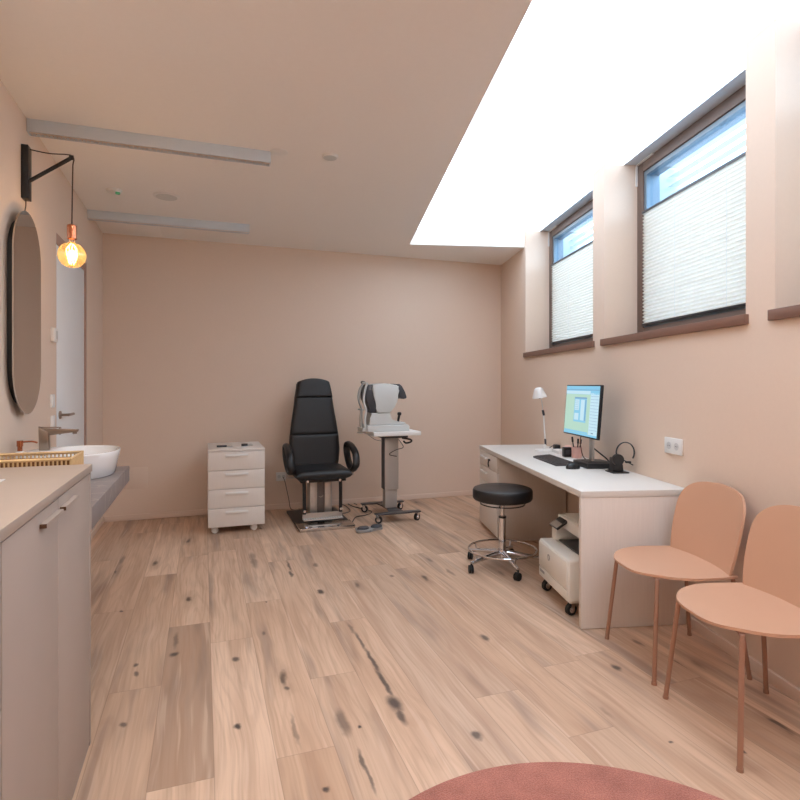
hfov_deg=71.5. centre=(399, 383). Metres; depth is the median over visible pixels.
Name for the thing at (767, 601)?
chair
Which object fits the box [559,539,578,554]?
tray
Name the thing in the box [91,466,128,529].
countertop
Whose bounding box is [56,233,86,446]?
door
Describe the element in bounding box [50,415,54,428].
light switch
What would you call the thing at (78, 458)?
rattan basket
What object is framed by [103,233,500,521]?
wall
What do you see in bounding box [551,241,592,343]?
blind
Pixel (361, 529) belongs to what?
foot pedal
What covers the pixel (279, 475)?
wall socket
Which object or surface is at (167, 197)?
grille
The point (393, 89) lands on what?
ceiling
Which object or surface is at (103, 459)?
basin
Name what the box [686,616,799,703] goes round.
baseboard
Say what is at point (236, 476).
drawer pedestal
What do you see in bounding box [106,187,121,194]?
smoke detector
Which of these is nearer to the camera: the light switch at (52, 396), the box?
the light switch at (52, 396)
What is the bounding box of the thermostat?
[50,327,57,342]
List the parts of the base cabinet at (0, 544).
drawer, drawer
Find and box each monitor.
[393,384,405,398]
[564,385,608,468]
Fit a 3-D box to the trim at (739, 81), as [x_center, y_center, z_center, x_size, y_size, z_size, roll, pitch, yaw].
[1.872,-1.640,2.241,0.170,0.120,9.700,0,0,-6]
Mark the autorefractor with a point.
(378, 400)
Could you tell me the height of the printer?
0.392 m
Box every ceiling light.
[27,118,270,166]
[87,209,249,233]
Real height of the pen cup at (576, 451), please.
0.085 m
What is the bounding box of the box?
[562,447,570,456]
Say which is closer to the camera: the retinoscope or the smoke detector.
the smoke detector
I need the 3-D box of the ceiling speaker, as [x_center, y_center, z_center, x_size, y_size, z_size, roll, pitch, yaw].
[-1.764,-1.413,4.200,0.190,0.013,0.190,0,0,0]
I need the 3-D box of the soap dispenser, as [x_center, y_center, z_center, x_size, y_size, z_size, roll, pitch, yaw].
[-1.864,0.365,2.772,0.100,0.168,0.048,0,0,-20]
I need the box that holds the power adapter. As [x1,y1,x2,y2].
[550,444,559,448]
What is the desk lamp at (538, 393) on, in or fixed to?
on the desk at (617, 511)
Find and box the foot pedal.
[355,524,382,532]
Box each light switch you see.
[50,394,54,407]
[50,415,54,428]
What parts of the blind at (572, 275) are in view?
rail, rail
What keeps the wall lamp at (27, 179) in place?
attached to the wall at (49, 209)
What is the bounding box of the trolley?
[542,579,578,615]
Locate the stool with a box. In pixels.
[467,483,538,580]
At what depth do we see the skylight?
3.02 m
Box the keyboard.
[533,454,573,465]
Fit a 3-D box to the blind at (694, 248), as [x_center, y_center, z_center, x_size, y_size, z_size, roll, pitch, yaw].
[1.777,-0.810,3.314,0.025,0.812,1.246,0,0,-6]
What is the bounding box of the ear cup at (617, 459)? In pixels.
[612,454,623,465]
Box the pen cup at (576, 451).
[571,446,581,457]
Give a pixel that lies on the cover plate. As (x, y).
(276, 151)
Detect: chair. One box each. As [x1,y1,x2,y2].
[282,378,359,532]
[605,482,752,685]
[663,505,799,772]
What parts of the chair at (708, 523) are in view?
leg, leg, seat, leg, backrest, leg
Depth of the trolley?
3.12 m
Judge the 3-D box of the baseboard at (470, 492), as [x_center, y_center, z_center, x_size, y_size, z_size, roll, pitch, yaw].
[-0.668,1.272,5.975,4.470,0.055,0.014,0,0,-20]
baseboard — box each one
[91,517,103,539]
[105,490,472,521]
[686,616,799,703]
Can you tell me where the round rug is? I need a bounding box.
[409,762,722,799]
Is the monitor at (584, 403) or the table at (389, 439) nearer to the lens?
the monitor at (584, 403)
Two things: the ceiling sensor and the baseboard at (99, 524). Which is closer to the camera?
the ceiling sensor
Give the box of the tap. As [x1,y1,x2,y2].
[38,426,78,450]
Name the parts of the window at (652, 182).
sill, frame, sash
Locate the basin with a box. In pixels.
[20,445,120,479]
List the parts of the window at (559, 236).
sill, frame, sash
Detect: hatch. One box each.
[97,221,161,236]
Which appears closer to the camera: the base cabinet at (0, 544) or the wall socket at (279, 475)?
the base cabinet at (0, 544)
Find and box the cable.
[348,504,371,521]
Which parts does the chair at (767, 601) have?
leg, seat, leg, leg, backrest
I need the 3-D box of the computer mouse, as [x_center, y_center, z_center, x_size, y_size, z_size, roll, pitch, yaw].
[1.160,0.547,3.730,0.104,0.040,0.062,0,0,-17]
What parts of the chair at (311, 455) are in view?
armrest, support arm, backrest, plate, seat frame, seat, support arm, armrest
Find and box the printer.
[539,513,578,601]
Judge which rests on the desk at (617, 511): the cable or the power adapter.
the power adapter
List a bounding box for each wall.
[0,79,102,530]
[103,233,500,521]
[501,18,799,688]
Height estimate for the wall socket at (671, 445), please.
0.090 m
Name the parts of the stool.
seat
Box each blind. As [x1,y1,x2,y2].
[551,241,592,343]
[570,220,592,252]
[642,152,745,325]
[668,118,745,196]
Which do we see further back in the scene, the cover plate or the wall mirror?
the cover plate
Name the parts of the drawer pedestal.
drawer, drawer, drawer, drawer, handle, handle, handle, handle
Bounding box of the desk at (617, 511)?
[479,444,685,628]
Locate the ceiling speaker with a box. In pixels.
[153,192,179,200]
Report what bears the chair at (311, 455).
on the floor
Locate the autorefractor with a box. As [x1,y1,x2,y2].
[357,381,409,431]
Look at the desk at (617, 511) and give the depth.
2.98 m
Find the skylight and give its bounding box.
[418,0,799,231]
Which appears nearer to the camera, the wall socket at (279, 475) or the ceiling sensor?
the ceiling sensor
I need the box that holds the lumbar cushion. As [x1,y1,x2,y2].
[289,434,339,464]
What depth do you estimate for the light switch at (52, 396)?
3.44 m
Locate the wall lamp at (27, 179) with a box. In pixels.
[21,144,82,264]
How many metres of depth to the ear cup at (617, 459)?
3.52 m
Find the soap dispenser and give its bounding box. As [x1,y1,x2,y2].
[15,440,37,458]
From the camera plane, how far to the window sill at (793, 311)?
2.33 m
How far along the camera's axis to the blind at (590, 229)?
5.47 m
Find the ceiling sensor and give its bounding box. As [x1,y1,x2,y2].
[322,153,337,160]
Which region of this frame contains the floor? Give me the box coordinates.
[72,495,799,799]
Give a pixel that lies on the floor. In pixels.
(274, 660)
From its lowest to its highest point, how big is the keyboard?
0.026 m
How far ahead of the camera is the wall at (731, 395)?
2.86 m
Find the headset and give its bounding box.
[612,442,634,465]
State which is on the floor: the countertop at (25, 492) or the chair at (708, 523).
the chair at (708, 523)
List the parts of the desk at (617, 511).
drawer, drawer, drawer, panel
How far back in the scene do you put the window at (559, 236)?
5.46 m
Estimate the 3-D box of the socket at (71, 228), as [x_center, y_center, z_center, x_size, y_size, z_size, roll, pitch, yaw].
[-1.762,-0.817,2.986,0.047,0.086,0.047,0,0,-20]
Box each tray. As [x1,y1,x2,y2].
[539,565,567,600]
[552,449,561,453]
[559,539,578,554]
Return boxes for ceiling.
[0,0,531,264]
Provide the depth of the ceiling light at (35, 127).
3.17 m
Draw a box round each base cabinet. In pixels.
[0,472,90,799]
[0,544,0,799]
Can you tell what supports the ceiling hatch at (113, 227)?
attached to the ceiling
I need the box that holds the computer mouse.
[566,463,579,468]
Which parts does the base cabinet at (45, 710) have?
door, handle, handle, handle, door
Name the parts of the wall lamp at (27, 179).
wall plate, arm, cord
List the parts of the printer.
control panel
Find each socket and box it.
[67,224,76,240]
[276,472,285,480]
[664,437,682,455]
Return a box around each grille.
[156,194,176,200]
[323,155,336,160]
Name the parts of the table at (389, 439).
foot frame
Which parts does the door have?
handle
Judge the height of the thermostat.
0.090 m
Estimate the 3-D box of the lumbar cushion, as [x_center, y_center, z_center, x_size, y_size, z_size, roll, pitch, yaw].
[-0.849,0.663,5.528,0.503,0.337,0.131,0,0,-19]
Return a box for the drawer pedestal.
[208,441,264,533]
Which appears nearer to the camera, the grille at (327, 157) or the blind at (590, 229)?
the grille at (327, 157)
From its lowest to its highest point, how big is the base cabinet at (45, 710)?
0.984 m
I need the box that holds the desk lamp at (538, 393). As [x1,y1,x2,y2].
[532,387,551,451]
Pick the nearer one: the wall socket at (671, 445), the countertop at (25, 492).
the countertop at (25, 492)
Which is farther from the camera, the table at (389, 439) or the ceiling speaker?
the table at (389, 439)
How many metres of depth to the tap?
2.74 m
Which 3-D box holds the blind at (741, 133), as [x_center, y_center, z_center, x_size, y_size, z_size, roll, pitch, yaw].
[2.012,-0.975,3.333,0.080,1.190,1.284,0,0,-6]
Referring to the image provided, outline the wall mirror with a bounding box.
[7,210,40,413]
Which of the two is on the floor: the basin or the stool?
the stool
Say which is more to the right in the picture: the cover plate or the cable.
the cable
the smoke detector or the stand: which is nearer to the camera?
the stand
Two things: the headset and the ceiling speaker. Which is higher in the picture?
the ceiling speaker
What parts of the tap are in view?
spout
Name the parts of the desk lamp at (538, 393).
lamp shade, stem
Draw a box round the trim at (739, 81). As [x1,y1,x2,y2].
[541,69,745,230]
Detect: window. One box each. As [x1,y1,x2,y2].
[523,199,594,356]
[600,84,748,345]
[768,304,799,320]
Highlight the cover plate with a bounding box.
[270,148,287,155]
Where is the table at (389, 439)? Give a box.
[357,429,420,523]
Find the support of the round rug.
on the floor
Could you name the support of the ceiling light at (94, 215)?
attached to the ceiling
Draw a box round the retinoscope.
[217,445,232,446]
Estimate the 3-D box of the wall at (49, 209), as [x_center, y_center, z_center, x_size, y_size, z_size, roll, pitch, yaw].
[-1.522,-0.150,1.331,0.200,2.900,8.599,0,0,-20]
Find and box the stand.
[605,457,628,473]
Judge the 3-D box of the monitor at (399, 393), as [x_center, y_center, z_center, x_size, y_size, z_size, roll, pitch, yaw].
[-0.017,0.072,5.446,0.106,0.146,0.200,0,0,-20]
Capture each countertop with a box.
[0,464,91,542]
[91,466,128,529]
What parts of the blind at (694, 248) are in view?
cord, rail, rail, cord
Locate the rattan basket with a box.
[0,450,83,467]
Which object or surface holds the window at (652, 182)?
in the wall at (731, 395)

